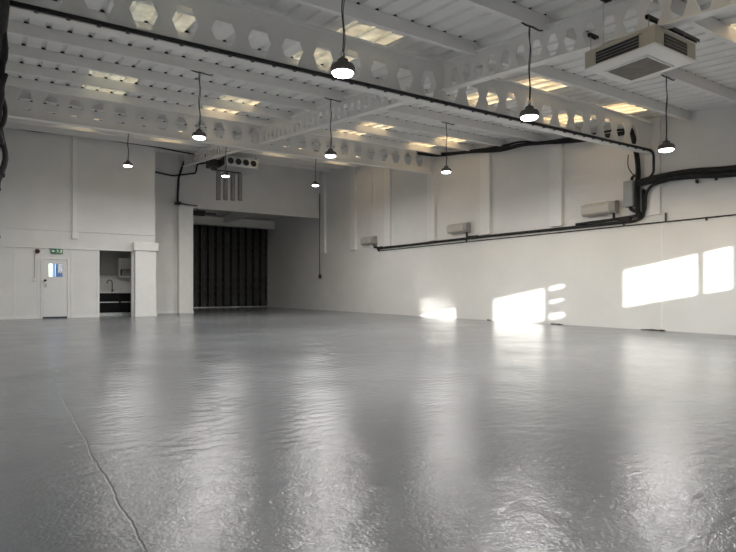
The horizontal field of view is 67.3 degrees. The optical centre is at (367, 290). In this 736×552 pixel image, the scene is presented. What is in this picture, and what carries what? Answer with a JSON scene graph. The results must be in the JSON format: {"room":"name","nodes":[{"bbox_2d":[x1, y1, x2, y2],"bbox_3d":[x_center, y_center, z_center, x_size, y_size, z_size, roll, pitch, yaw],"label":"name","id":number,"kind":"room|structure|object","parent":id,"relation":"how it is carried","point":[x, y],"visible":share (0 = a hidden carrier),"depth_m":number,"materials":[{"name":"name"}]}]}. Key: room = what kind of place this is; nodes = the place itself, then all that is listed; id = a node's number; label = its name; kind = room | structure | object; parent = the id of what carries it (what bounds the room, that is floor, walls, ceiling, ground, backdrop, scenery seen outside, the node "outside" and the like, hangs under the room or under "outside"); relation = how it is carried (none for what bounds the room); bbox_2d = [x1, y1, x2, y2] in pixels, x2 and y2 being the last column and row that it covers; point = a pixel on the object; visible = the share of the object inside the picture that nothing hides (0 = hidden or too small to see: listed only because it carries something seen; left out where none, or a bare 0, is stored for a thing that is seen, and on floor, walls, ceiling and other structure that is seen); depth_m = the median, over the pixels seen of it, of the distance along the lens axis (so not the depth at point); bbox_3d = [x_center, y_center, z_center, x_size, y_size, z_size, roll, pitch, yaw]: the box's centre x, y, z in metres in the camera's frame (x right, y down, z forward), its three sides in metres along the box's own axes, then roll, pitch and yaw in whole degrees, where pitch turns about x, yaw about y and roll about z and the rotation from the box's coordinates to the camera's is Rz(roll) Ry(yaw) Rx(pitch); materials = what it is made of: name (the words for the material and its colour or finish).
{"room":"empty warehouse","nodes":[
{"label":"empty warehouse","id":0,"kind":"room"},
{"bbox_2d":[0,128,154,318],"bbox_3d":[-10.719,-2.400,20.288,5.100,6.700,2.120,0,0,-33],"label":"wall partition","id":1,"kind":"structure","parent":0,"point":[36,187],"depth_m":19.26,"materials":[{"name":"white paint"}]},
{"bbox_2d":[14,247,15,315],"bbox_3d":[-11.731,-0.297,18.370,0.050,2.295,0.021,0,0,-33],"label":"trim","id":2,"kind":"structure","parent":1,"relation":"attached to","point":[14,247],"depth_m":18.36,"materials":[{"name":"white paint"}]},
{"bbox_2d":[38,248,39,315],"bbox_3d":[-11.163,-0.297,18.744,0.050,2.295,0.021,0,0,-33],"label":"trim","id":3,"kind":"structure","parent":1,"relation":"attached to","point":[38,248],"depth_m":18.75,"materials":[{"name":"white paint"}]},
{"bbox_2d":[41,257,68,318],"bbox_3d":[-10.751,-0.090,19.010,0.860,2.080,0.140,0,0,-33],"label":"door","id":4,"kind":"structure","parent":1,"relation":"in","point":[54,290],"depth_m":19.00,"materials":[{"name":"white paint"}]},
{"bbox_2d":[51,249,62,253],"bbox_3d":[-10.696,-1.357,19.008,0.370,0.165,0.044,0,0,-33],"label":"exit sign","id":5,"kind":"object","parent":1,"relation":"attached to","point":[54,251],"visible":1,"depth_m":19.00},
{"bbox_2d":[0,246,129,250],"bbox_3d":[-10.470,-1.460,19.183,4.300,0.030,0.060,0,0,-33],"label":"trim","id":6,"kind":"structure","parent":1,"relation":"attached to","point":[0,246],"depth_m":19.10,"materials":[{"name":"white paint"}]},
{"bbox_2d":[71,249,72,314],"bbox_3d":[-10.336,-0.297,19.289,0.050,2.295,0.021,0,0,-33],"label":"trim","id":7,"kind":"structure","parent":1,"relation":"attached to","point":[71,249],"depth_m":19.29,"materials":[{"name":"white paint"}]},
{"bbox_2d":[72,136,77,238],"bbox_3d":[-10.225,-3.640,19.302,0.200,3.660,0.110,0,0,-33],"label":"trim","id":8,"kind":"structure","parent":1,"relation":"attached to","point":[74,138],"depth_m":19.26,"materials":[{"name":"white paint"}]},
{"bbox_2d":[0,227,155,235],"bbox_3d":[-10.127,-2.078,19.403,5.115,0.025,0.070,0,0,-33],"label":"trim","id":9,"kind":"structure","parent":1,"relation":"attached to","point":[0,227],"depth_m":19.36,"materials":[{"name":"white paint"}]},
{"bbox_2d":[0,313,156,319],"bbox_3d":[-10.100,0.895,19.359,5.110,0.110,0.241,0,0,-29],"label":"baseboard","id":10,"kind":"structure","parent":1,"relation":"attached to","point":[147,314],"depth_m":19.36,"materials":[{"name":"white paint"}]},
{"bbox_2d":[97,250,98,313],"bbox_3d":[-9.643,-0.297,19.745,0.050,2.295,0.021,0,0,-33],"label":"trim","id":11,"kind":"structure","parent":1,"relation":"attached to","point":[97,250],"depth_m":19.74,"materials":[{"name":"white paint"}]},
{"bbox_2d":[19,129,193,154],"bbox_3d":[-9.452,-5.396,19.861,6.553,0.131,0.326,0,0,-36],"label":"cable","id":12,"kind":"object","parent":1,"relation":"attached to","point":[19,129],"visible":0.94,"depth_m":20.94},
{"bbox_2d":[132,242,157,316],"bbox_3d":[-8.239,-0.410,20.459,0.850,2.720,0.360,0,0,-33],"label":"pillar","id":13,"kind":"structure","parent":1,"relation":"attached to","point":[144,253],"depth_m":20.33,"materials":[{"name":"white paint"}]},
{"bbox_2d":[99,250,130,314],"bbox_3d":[-10.016,-0.350,21.685,2.150,2.600,0.040,0,0,-33],"label":"wall","id":14,"kind":"structure","parent":0,"point":[107,259],"depth_m":21.61,"materials":[{"name":"grey paint"}]},
{"bbox_2d":[99,275,130,291],"bbox_3d":[-10.001,-0.275,21.663,2.150,0.650,0.012,0,0,-33],"label":"backsplash","id":15,"kind":"structure","parent":14,"relation":"attached to","point":[120,284],"depth_m":21.70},
{"bbox_2d":[117,258,130,276],"bbox_3d":[-9.395,-0.900,21.860,0.900,0.740,0.330,0,0,-33],"label":"upper cabinet","id":16,"kind":"object","parent":14,"relation":"attached to","point":[122,263],"visible":0.48,"depth_m":21.59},
{"bbox_2d":[120,269,130,275],"bbox_3d":[-9.384,-0.714,21.844,0.740,0.243,0.268,0,0,-33],"label":"microwave","id":17,"kind":"object","parent":16,"relation":"in","point":[123,272],"visible":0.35,"depth_m":21.62,"materials":[{"name":"grey metal"}]},
{"bbox_2d":[155,151,319,311],"bbox_3d":[-8.029,-2.650,23.477,13.600,7.200,0.250,0,0,-33],"label":"wall","id":18,"kind":"structure","parent":0,"point":[270,189],"depth_m":23.97,"materials":[{"name":"white paint"}]},
{"bbox_2d":[156,311,193,313],"bbox_3d":[-8.248,0.900,22.992,1.900,0.100,0.320,0,0,-33],"label":"baseboard","id":19,"kind":"structure","parent":18,"relation":"attached to","point":[157,312],"depth_m":23.11,"materials":[{"name":"white paint"}]},
{"bbox_2d":[155,161,205,205],"bbox_3d":[-7.409,-4.529,23.194,3.094,1.907,1.060,0,0,-2],"label":"pipes","id":20,"kind":"object","parent":18,"relation":"attached to","point":[181,169],"visible":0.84,"depth_m":23.23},
{"bbox_2d":[177,205,192,312],"bbox_3d":[-7.788,-1.310,23.456,0.580,4.520,0.550,0,0,-33],"label":"pillar","id":21,"kind":"structure","parent":18,"relation":"attached to","point":[184,213],"depth_m":23.21,"materials":[{"name":"white paint"}]},
{"bbox_2d":[181,129,258,166],"bbox_3d":[-5.553,-5.042,19.989,0.150,1.381,8.300,0,0,-33],"label":"beam","id":22,"kind":"structure","parent":18,"relation":"attached to","point":[203,150],"depth_m":20.05,"materials":[{"name":"white metal"}]},
{"bbox_2d":[4,122,198,151],"bbox_3d":[-9.402,-5.504,19.736,6.692,0.319,0.070,0,0,-33],"label":"roof purlin","id":23,"kind":"structure","parent":22,"relation":"on","point":[12,125],"depth_m":19.56,"materials":[{"name":"white metal"}]},
{"bbox_2d":[7,117,209,147],"bbox_3d":[-8.644,-5.354,18.583,6.692,0.319,0.070,0,0,-33],"label":"roof purlin","id":24,"kind":"structure","parent":22,"relation":"on","point":[14,120],"depth_m":18.43,"materials":[{"name":"white metal"}]},
{"bbox_2d":[18,99,235,138],"bbox_3d":[-7.126,-5.054,16.278,6.692,0.319,0.070,0,0,-33],"label":"roof purlin","id":25,"kind":"structure","parent":22,"relation":"on","point":[120,118],"depth_m":16.09,"materials":[{"name":"white metal"}]},
{"bbox_2d":[122,122,132,166],"bbox_3d":[-7.032,-4.298,16.313,0.395,1.300,0.268,0,0,-6],"label":"pendant lamp","id":26,"kind":"object","parent":25,"relation":"hanging from","point":[127,163],"visible":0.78,"depth_m":16.25,"materials":[{"name":"black metal"}]},
{"bbox_2d":[19,92,251,133],"bbox_3d":[-6.368,-4.905,15.125,6.692,0.319,0.070,0,0,-33],"label":"roof purlin","id":27,"kind":"structure","parent":22,"relation":"on","point":[24,95],"depth_m":14.91,"materials":[{"name":"white metal"}]},
{"bbox_2d":[155,147,188,154],"bbox_3d":[-10.161,-5.654,20.889,6.692,0.319,0.070,0,0,-33],"label":"roof purlin","id":28,"kind":"structure","parent":22,"relation":"on","point":[156,149],"depth_m":22.31,"materials":[{"name":"white metal"}]},
{"bbox_2d":[189,151,330,171],"bbox_3d":[-4.578,-5.733,24.563,6.642,0.318,0.070,0,0,-33],"label":"roof purlin","id":29,"kind":"structure","parent":22,"relation":"on","point":[265,162],"depth_m":25.16,"materials":[{"name":"white metal"}]},
{"bbox_2d":[199,147,344,169],"bbox_3d":[-3.820,-5.584,23.410,6.642,0.318,0.070,0,0,-33],"label":"roof purlin","id":30,"kind":"structure","parent":22,"relation":"on","point":[237,154],"depth_m":23.52,"materials":[{"name":"white metal"}]},
{"bbox_2d":[214,146,361,167],"bbox_3d":[-3.061,-5.434,22.257,6.642,0.318,0.070,0,0,-33],"label":"roof purlin","id":31,"kind":"structure","parent":22,"relation":"on","point":[243,151],"depth_m":22.33,"materials":[{"name":"white metal"}]},
{"bbox_2d":[236,133,399,161],"bbox_3d":[-1.544,-5.135,19.952,6.642,0.318,0.070,0,0,-33],"label":"roof purlin","id":32,"kind":"structure","parent":22,"relation":"on","point":[301,145],"depth_m":20.10,"materials":[{"name":"white metal"}]},
{"bbox_2d":[252,128,421,158],"bbox_3d":[-0.785,-4.985,18.799,6.642,0.318,0.070,0,0,-33],"label":"roof purlin","id":33,"kind":"structure","parent":22,"relation":"on","point":[300,138],"depth_m":18.79,"materials":[{"name":"white metal"}]},
{"bbox_2d":[176,206,317,217],"bbox_3d":[-5.180,-3.555,25.197,6.950,0.030,0.050,0,0,-33],"label":"trim","id":34,"kind":"structure","parent":18,"relation":"attached to","point":[176,206],"depth_m":25.14,"materials":[{"name":"white metal"}]},
{"bbox_2d":[318,193,320,277],"bbox_3d":[-2.353,-2.675,27.003,0.120,4.150,0.100,0,0,-33],"label":"conduit","id":35,"kind":"object","parent":18,"relation":"attached to","point":[319,275],"visible":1,"depth_m":27.01,"materials":[{"name":"grey metal"}]},
{"bbox_2d":[193,208,289,220],"bbox_3d":[-6.981,-4.150,28.506,6.820,0.200,7.000,0,0,-33],"label":"ceiling","id":36,"kind":"structure","parent":0,"point":[219,213],"depth_m":29.79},
{"bbox_2d":[193,209,215,215],"bbox_3d":[-7.749,-3.800,26.235,1.100,0.500,0.350,0,0,-33],"label":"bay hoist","id":37,"kind":"object","parent":36,"relation":"hanging from","point":[197,212],"visible":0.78,"depth_m":25.98,"materials":[{"name":"black metal"}]},
{"bbox_2d":[223,212,257,222],"bbox_3d":[-6.347,-3.860,27.834,0.240,0.380,5.180,0,0,-33],"label":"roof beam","id":38,"kind":"structure","parent":36,"relation":"attached to","point":[235,216],"depth_m":28.46,"materials":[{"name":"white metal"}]},
{"bbox_2d":[0,307,735,551],"bbox_3d":[-2.935,1.025,15.965,13.950,0.150,32.500,0,0,-33],"label":"floor","id":39,"kind":"structure","parent":0,"point":[234,429],"depth_m":3.68,"materials":[{"name":"grey paint"}]},
{"bbox_2d":[99,293,119,315],"bbox_3d":[-10.170,0.520,21.073,1.180,0.860,0.812,0,0,-33],"label":"base cabinet","id":40,"kind":"object","parent":39,"relation":"on","point":[109,303],"visible":0.63,"depth_m":20.88,"materials":[{"name":"wood"}]},
{"bbox_2d":[120,293,130,315],"bbox_3d":[-9.289,0.520,21.653,0.910,0.860,0.812,0,0,-33],"label":"base cabinet","id":41,"kind":"object","parent":39,"relation":"on","point":[125,298],"visible":0.34,"depth_m":21.18,"materials":[{"name":"wood"}]},
{"bbox_2d":[193,225,267,307],"bbox_3d":[-8.563,-1.470,30.901,6.270,4.840,0.320,0,0,-33],"label":"gate","id":42,"kind":"object","parent":39,"relation":"on","point":[230,264],"visible":0.68,"depth_m":31.39,"materials":[{"name":"black metal"}]},
{"bbox_2d":[5,0,735,158],"bbox_3d":[-0.913,-4.549,13.106,13.635,2.962,25.300,0,0,-33],"label":"ceiling","id":43,"kind":"structure","parent":0,"point":[716,59],"depth_m":9.71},
{"bbox_2d":[81,70,137,94],"bbox_3d":[-5.913,-4.744,12.599,0.945,0.322,2.450,0,0,-33],"label":"rooflight","id":44,"kind":"object","parent":43,"relation":"attached to","point":[93,73],"visible":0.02,"depth_m":12.23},
{"bbox_2d":[129,1,195,31],"bbox_3d":[-2.807,-4.130,7.880,0.945,0.300,2.250,0,0,-33],"label":"rooflight","id":45,"kind":"object","parent":43,"relation":"attached to","point":[141,12],"visible":0.32,"depth_m":8.45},
{"bbox_2d":[203,95,258,113],"bbox_3d":[-3.545,-4.777,14.158,0.945,0.322,2.450,0,0,-33],"label":"rooflight","id":46,"kind":"object","parent":43,"relation":"attached to","point":[223,97],"visible":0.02,"depth_m":13.77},
{"bbox_2d":[205,154,257,200],"bbox_3d":[-5.494,-4.553,21.763,1.890,1.847,1.500,0,0,-33],"label":"heater","id":47,"kind":"object","parent":43,"relation":"hanging from","point":[241,166],"visible":0.96,"depth_m":21.77,"materials":[{"name":"silver metal"}]},
{"bbox_2d":[293,21,403,66],"bbox_3d":[-0.438,-4.165,9.438,0.945,0.300,2.250,0,0,-33],"label":"rooflight","id":48,"kind":"object","parent":43,"relation":"attached to","point":[355,29],"visible":0.41,"depth_m":8.85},
{"bbox_2d":[336,122,392,134],"bbox_3d":[-0.124,-4.827,16.409,0.945,0.322,2.450,0,0,-33],"label":"rooflight","id":49,"kind":"object","parent":43,"relation":"attached to","point":[370,124],"visible":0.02,"depth_m":16.04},
{"bbox_2d":[410,136,466,146],"bbox_3d":[2.244,-4.861,17.968,0.945,0.322,2.450,0,0,-33],"label":"rooflight","id":50,"kind":"object","parent":43,"relation":"attached to","point":[443,137],"visible":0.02,"depth_m":17.63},
{"bbox_2d":[467,76,566,104],"bbox_3d":[2.982,-4.214,11.690,0.945,0.300,2.250,0,0,-33],"label":"rooflight","id":51,"kind":"object","parent":43,"relation":"attached to","point":[537,82],"visible":0.33,"depth_m":11.14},
{"bbox_2d":[416,128,632,156],"bbox_3d":[4.308,-4.436,16.703,0.654,1.158,7.665,0,0,-38],"label":"cable bundle","id":52,"kind":"object","parent":43,"relation":"hanging from","point":[509,146],"visible":0.79,"depth_m":16.57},
{"bbox_2d":[544,102,646,123],"bbox_3d":[5.351,-4.248,13.248,0.945,0.300,2.250,0,0,-33],"label":"rooflight","id":53,"kind":"object","parent":43,"relation":"attached to","point":[625,108],"visible":0.36,"depth_m":12.69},
{"bbox_2d":[268,105,735,334],"bbox_3d":[2.745,-2.650,19.704,0.250,7.400,32.400,0,0,-33],"label":"wall","id":54,"kind":"structure","parent":0,"point":[607,277],"depth_m":16.29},
{"bbox_2d":[320,171,325,253],"bbox_3d":[-2.171,-3.861,26.919,0.130,4.091,0.400,0,0,-33],"label":"trim","id":55,"kind":"structure","parent":54,"relation":"attached to","point":[322,174],"depth_m":26.86,"materials":[{"name":"white paint"}]},
{"bbox_2d":[350,167,356,249],"bbox_3d":[-0.643,-3.710,24.597,0.130,3.790,0.400,0,0,-33],"label":"trim","id":56,"kind":"structure","parent":54,"relation":"attached to","point":[353,170],"depth_m":24.48,"materials":[{"name":"white paint"}]},
{"bbox_2d":[360,236,376,247],"bbox_3d":[0.080,-2.018,23.336,0.206,0.520,1.201,0,0,-33],"label":"air conditioner","id":57,"kind":"object","parent":54,"relation":"attached to","point":[372,239],"visible":1,"depth_m":23.20,"materials":[{"name":"beige plastic"}]},
{"bbox_2d":[369,166,372,247],"bbox_3d":[0.142,-3.640,23.450,0.080,3.651,0.180,0,0,-33],"label":"trim","id":58,"kind":"structure","parent":54,"relation":"attached to","point":[370,167],"depth_m":23.43,"materials":[{"name":"white paint"}]},
{"bbox_2d":[384,160,391,245],"bbox_3d":[0.814,-3.566,22.383,0.130,3.502,0.400,0,0,-33],"label":"trim","id":59,"kind":"structure","parent":54,"relation":"attached to","point":[387,172],"depth_m":22.31,"materials":[{"name":"white paint"}]},
{"bbox_2d":[427,157,436,240],"bbox_3d":[2.326,-3.417,20.086,0.130,3.204,0.400,0,0,-33],"label":"trim","id":60,"kind":"structure","parent":54,"relation":"attached to","point":[431,178],"depth_m":19.96,"materials":[{"name":"white paint"}]},
{"bbox_2d":[447,222,470,236],"bbox_3d":[3.131,-2.018,18.700,0.206,0.520,1.201,0,0,-33],"label":"air conditioner","id":61,"kind":"object","parent":54,"relation":"attached to","point":[461,227],"visible":1,"depth_m":18.61,"materials":[{"name":"beige plastic"}]},
{"bbox_2d":[480,144,491,234],"bbox_3d":[3.810,-3.270,17.831,0.130,2.911,0.400,0,0,-33],"label":"trim","id":62,"kind":"structure","parent":54,"relation":"attached to","point":[485,158],"depth_m":17.76,"materials":[{"name":"white paint"}]},
{"bbox_2d":[375,180,668,249],"bbox_3d":[3.652,-2.137,17.975,0.136,0.937,12.223,0,0,-33],"label":"pipe","id":63,"kind":"object","parent":54,"relation":"attached to","point":[625,219],"visible":0.99,"depth_m":14.78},
{"bbox_2d":[549,134,563,226],"bbox_3d":[5.311,-3.122,15.550,0.130,2.614,0.400,0,0,-33],"label":"trim","id":64,"kind":"structure","parent":54,"relation":"attached to","point":[556,151],"depth_m":15.48,"materials":[{"name":"white paint"}]},
{"bbox_2d":[378,213,735,251],"bbox_3d":[5.859,-1.690,14.698,0.050,0.280,19.913,0,0,-33],"label":"pipe","id":65,"kind":"object","parent":54,"relation":"attached to","point":[705,218],"visible":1,"depth_m":14.44,"materials":[{"name":"black plastic"}]},
{"bbox_2d":[581,200,618,220],"bbox_3d":[6.061,-2.018,14.248,0.206,0.520,1.201,0,0,-33],"label":"air conditioner","id":66,"kind":"object","parent":54,"relation":"attached to","point":[609,207],"visible":1,"depth_m":14.21,"materials":[{"name":"beige plastic"}]},
{"bbox_2d":[623,174,635,212],"bbox_3d":[6.498,-2.372,13.632,0.195,0.982,0.351,0,0,-33],"label":"box","id":67,"kind":"object","parent":54,"relation":"attached to","point":[628,186],"visible":0.95,"depth_m":13.58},
{"bbox_2d":[627,130,640,216],"bbox_3d":[6.500,-2.866,13.528,0.195,2.154,0.340,0,0,-33],"label":"cable riser","id":68,"kind":"object","parent":54,"relation":"attached to","point":[632,134],"visible":0.88,"depth_m":13.40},
{"bbox_2d":[644,116,660,215],"bbox_3d":[6.836,-2.974,13.274,0.085,2.318,0.380,0,0,-33],"label":"column","id":69,"kind":"structure","parent":54,"relation":"attached to","point":[654,195],"depth_m":13.19,"materials":[{"name":"white paint"}]},
{"bbox_2d":[661,225,662,329],"bbox_3d":[6.959,-0.310,13.080,0.032,2.480,0.060,0,0,-33],"label":"trim","id":70,"kind":"structure","parent":54,"relation":"attached to","point":[661,225],"depth_m":13.06,"materials":[{"name":"white paint"}]},
{"bbox_2d":[636,165,735,186],"bbox_3d":[8.907,-2.563,9.876,0.261,0.393,8.507,0,0,-33],"label":"bundle","id":71,"kind":"object","parent":54,"relation":"attached to","point":[720,171],"visible":1,"depth_m":12.36,"materials":[{"name":"black plastic"}]},
{"bbox_3d":[-9.656,-1.650,26.596,0.250,5.200,6.750,0,0,-33],"label":"wall","id":72,"kind":"structure","parent":0,"visible":0},
{"bbox_2d":[193,215,274,229],"bbox_3d":[-7.998,-3.760,30.052,6.320,0.480,0.340,0,0,-33],"label":"lintel beam","id":73,"kind":"structure","parent":72,"relation":"attached to","point":[197,220],"depth_m":30.40,"materials":[{"name":"white metal"}]},
{"bbox_3d":[-6.691,-2.500,9.303,0.250,7.100,25.400,0,0,-33],"label":"wall","id":74,"kind":"structure","parent":0,"visible":0},
{"bbox_2d":[2,85,431,173],"bbox_3d":[-3.254,-4.555,16.414,13.310,0.930,0.190,0,0,-33],"label":"beam","id":75,"kind":"structure","parent":74,"relation":"attached to","point":[38,112],"depth_m":15.27,"materials":[{"name":"white metal"}]},
{"bbox_2d":[259,70,435,144],"bbox_3d":[-0.977,-4.138,13.034,0.150,1.343,7.950,0,0,-33],"label":"beam","id":76,"kind":"structure","parent":75,"relation":"attached to","point":[405,79],"depth_m":12.56,"materials":[{"name":"white metal"}]},
{"bbox_2d":[6,76,269,126],"bbox_3d":[-5.609,-4.755,13.972,6.692,0.319,0.070,0,0,-33],"label":"roof purlin","id":77,"kind":"structure","parent":76,"relation":"on","point":[21,82],"depth_m":13.73,"materials":[{"name":"white metal"}]},
{"bbox_2d":[5,61,290,119],"bbox_3d":[-4.850,-4.605,12.820,6.692,0.319,0.070,0,0,-33],"label":"roof purlin","id":78,"kind":"structure","parent":76,"relation":"on","point":[20,68],"depth_m":12.54,"materials":[{"name":"white metal"}]},
{"bbox_2d":[8,43,315,111],"bbox_3d":[-4.092,-4.456,11.667,6.692,0.319,0.070,0,0,-33],"label":"roof purlin","id":79,"kind":"structure","parent":76,"relation":"on","point":[24,51],"depth_m":11.37,"materials":[{"name":"white metal"}]},
{"bbox_2d":[7,20,344,101],"bbox_3d":[-3.333,-4.306,10.514,6.692,0.319,0.070,0,0,-33],"label":"roof purlin","id":80,"kind":"structure","parent":76,"relation":"on","point":[24,29],"depth_m":10.17,"materials":[{"name":"white metal"}]},
{"bbox_2d":[191,70,212,139],"bbox_3d":[-3.180,-3.551,10.588,0.395,1.300,0.268,0,0,-6],"label":"pendant lamp","id":81,"kind":"object","parent":80,"relation":"hanging from","point":[199,134],"visible":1,"depth_m":10.57,"materials":[{"name":"black plastic"}]},
{"bbox_2d":[39,0,379,83],"bbox_3d":[-2.574,-4.156,9.361,6.692,0.319,0.070,0,0,-33],"label":"roof purlin","id":82,"kind":"structure","parent":76,"relation":"on","point":[145,25],"depth_m":9.04,"materials":[{"name":"white metal"}]},
{"bbox_2d":[133,0,410,72],"bbox_3d":[-1.816,-4.006,8.209,6.692,0.319,0.070,0,0,-33],"label":"roof purlin","id":83,"kind":"structure","parent":76,"relation":"on","point":[180,9],"depth_m":8.34,"materials":[{"name":"white metal"}]},
{"bbox_2d":[324,97,340,157],"bbox_3d":[-0.774,-3.585,12.171,0.395,1.300,0.268,0,0,-6],"label":"pendant lamp","id":84,"kind":"object","parent":76,"relation":"attached to","point":[330,153],"visible":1,"depth_m":12.13,"materials":[{"name":"black metal"}]},
{"bbox_2d":[270,120,445,154],"bbox_3d":[-0.026,-4.835,17.646,6.642,0.318,0.070,0,0,-33],"label":"roof purlin","id":85,"kind":"structure","parent":76,"relation":"on","point":[321,132],"depth_m":17.66,"materials":[{"name":"white metal"}]},
{"bbox_2d":[291,112,474,150],"bbox_3d":[0.732,-4.685,16.494,6.642,0.318,0.070,0,0,-33],"label":"roof purlin","id":86,"kind":"structure","parent":76,"relation":"on","point":[349,126],"depth_m":16.49,"materials":[{"name":"white metal"}]},
{"bbox_2d":[316,103,505,145],"bbox_3d":[1.491,-4.536,15.341,6.642,0.318,0.070,0,0,-33],"label":"roof purlin","id":87,"kind":"structure","parent":76,"relation":"on","point":[372,118],"depth_m":15.33,"materials":[{"name":"white metal"}]},
{"bbox_2d":[345,92,541,140],"bbox_3d":[2.249,-4.386,14.188,6.642,0.318,0.070,0,0,-33],"label":"roof purlin","id":88,"kind":"structure","parent":76,"relation":"on","point":[402,109],"depth_m":14.16,"materials":[{"name":"white metal"}]},
{"bbox_2d":[441,121,453,173],"bbox_3d":[2.032,-3.625,14.018,0.395,1.300,0.268,0,0,-6],"label":"pendant lamp","id":89,"kind":"object","parent":88,"relation":"hanging from","point":[446,169],"visible":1,"depth_m":13.98,"materials":[{"name":"black plastic"}]},
{"bbox_2d":[380,79,581,130],"bbox_3d":[3.008,-4.236,13.035,6.642,0.318,0.070,0,0,-33],"label":"roof purlin","id":90,"kind":"structure","parent":76,"relation":"on","point":[450,98],"depth_m":12.89,"materials":[{"name":"white metal"}]},
{"bbox_2d":[428,76,632,127],"bbox_3d":[3.767,-4.086,11.883,6.642,0.318,0.070,0,0,-33],"label":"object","id":91,"kind":"structure","parent":76,"relation":"on","point":[491,90],"depth_m":11.85,"materials":[{"name":"white metal"}]},
{"bbox_3d":[-4.212,-1.090,6.027,0.290,4.080,0.200,0,0,-33],"label":"wall column","id":92,"kind":"structure","parent":0,"visible":0},
{"bbox_2d":[0,0,9,237],"bbox_3d":[-3.980,-2.107,5.970,0.201,3.092,0.148,0,0,-17],"label":"cables","id":93,"kind":"object","parent":92,"relation":"attached to","point":[4,4],"visible":1,"depth_m":5.95,"materials":[{"name":"black rubber"}]},
{"bbox_2d":[9,0,654,153],"bbox_3d":[1.226,-3.576,9.606,13.310,0.900,0.190,0,0,-33],"label":"beam","id":94,"kind":"structure","parent":92,"relation":"on","point":[243,18],"depth_m":8.41,"materials":[{"name":"white metal"}]},
{"bbox_2d":[10,0,654,176],"bbox_3d":[1.217,-2.973,9.574,13.220,0.737,0.276,0,0,-33],"label":"cable","id":95,"kind":"object","parent":94,"relation":"attached to","point":[36,9],"visible":1,"depth_m":7.83,"materials":[{"name":"black metal"}]},
{"bbox_3d":[5.902,-1.150,2.537,13.850,4.400,0.250,0,0,-33],"label":"wall","id":96,"kind":"structure","parent":0,"visible":0},
{"bbox_2d":[441,0,735,91],"bbox_3d":[3.586,-3.238,6.101,0.150,1.375,8.250,0,0,-33],"label":"beam","id":97,"kind":"structure","parent":96,"relation":"attached to","point":[618,9],"depth_m":7.42,"materials":[{"name":"white metal"}]},
{"bbox_2d":[289,0,477,56],"bbox_3d":[-1.057,-3.857,7.056,6.692,0.319,0.070,0,0,-33],"label":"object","id":98,"kind":"structure","parent":97,"relation":"on","point":[354,11],"depth_m":7.97,"materials":[{"name":"white metal"}]},
{"bbox_2d":[458,0,547,31],"bbox_3d":[-0.298,-3.707,5.903,6.692,0.319,0.070,0,0,-33],"label":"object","id":99,"kind":"structure","parent":97,"relation":"on","point":[509,10],"depth_m":7.34,"materials":[{"name":"white metal"}]},
{"bbox_2d":[330,0,354,78],"bbox_3d":[-0.221,-2.951,5.927,0.395,1.300,0.268,0,0,-6],"label":"pendant lamp","id":100,"kind":"object","parent":99,"relation":"hanging from","point":[342,68],"visible":1,"depth_m":5.87,"materials":[{"name":"grey metal"}]},
{"bbox_2d":[519,22,542,120],"bbox_3d":[2.252,-2.986,7.554,0.395,1.300,0.268,0,0,-6],"label":"pendant lamp","id":101,"kind":"object","parent":97,"relation":"attached to","point":[529,113],"visible":1,"depth_m":7.52,"materials":[{"name":"black plastic"}]},
{"bbox_2d":[478,43,690,120],"bbox_3d":[4.526,-3.937,10.730,6.642,0.318,0.070,0,0,-33],"label":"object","id":102,"kind":"structure","parent":97,"relation":"on","point":[545,71],"depth_m":10.61,"materials":[{"name":"white metal"}]},
{"bbox_2d":[584,0,699,84],"bbox_3d":[3.490,-3.212,6.960,1.196,0.872,0.922,0,0,-33],"label":"air conditioner","id":103,"kind":"object","parent":97,"relation":"hanging from","point":[652,50],"visible":1,"depth_m":6.70,"materials":[{"name":"white plastic"}]},
{"bbox_2d":[594,35,638,63],"bbox_3d":[2.987,-2.899,6.664,0.015,0.138,0.570,0,0,-33],"label":"grille","id":104,"kind":"object","parent":103,"relation":"attached to","point":[629,44],"depth_m":6.65,"materials":[{"name":"black plastic"}]},
{"bbox_2d":[608,57,669,79],"bbox_3d":[3.401,-2.784,6.943,0.545,0.009,0.530,0,0,-33],"label":"grille","id":105,"kind":"object","parent":103,"relation":"attached to","point":[641,67],"depth_m":6.92,"materials":[{"name":"grey"}]},
{"bbox_2d":[664,34,687,55],"bbox_3d":[3.638,-2.899,6.523,0.510,0.138,0.015,0,0,-33],"label":"grille","id":106,"kind":"object","parent":103,"relation":"attached to","point":[673,43],"depth_m":6.51,"materials":[{"name":"black plastic"}]},
{"bbox_2d":[548,17,735,102],"bbox_3d":[5.284,-3.787,9.577,6.642,0.318,0.070,0,0,-33],"label":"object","id":107,"kind":"structure","parent":97,"relation":"on","point":[681,76],"depth_m":9.87,"materials":[{"name":"white metal"}]},
{"bbox_2d":[658,74,674,152],"bbox_3d":[5.150,-3.028,9.462,0.395,1.300,0.268,0,0,-6],"label":"pendant lamp","id":108,"kind":"object","parent":107,"relation":"hanging from","point":[666,146],"visible":1,"depth_m":9.43,"materials":[{"name":"black plastic"}]},
{"bbox_2d":[649,0,735,47],"bbox_3d":[6.043,-3.637,8.424,6.642,0.318,0.070,0,0,-33],"label":"roof purlin","id":109,"kind":"structure","parent":97,"relation":"on","point":[711,26],"depth_m":7.44,"materials":[{"name":"white metal"}]},
{"label":"outside","id":110,"kind":"structure","parent":0,"visible":0},
{"bbox_3d":[-8.246,1.230,12.530,180.000,0.240,210.000,0,0,-33],"label":"ground","id":111,"kind":"structure","parent":110,"visible":0},
{"bbox_2d":[52,264,62,276],"bbox_3d":[-12.611,-0.420,24.664,2.550,3.060,0.070,0,0,-33],"label":"fence","id":112,"kind":"object","parent":111,"relation":"on","point":[59,267],"visible":0.02,"depth_m":24.05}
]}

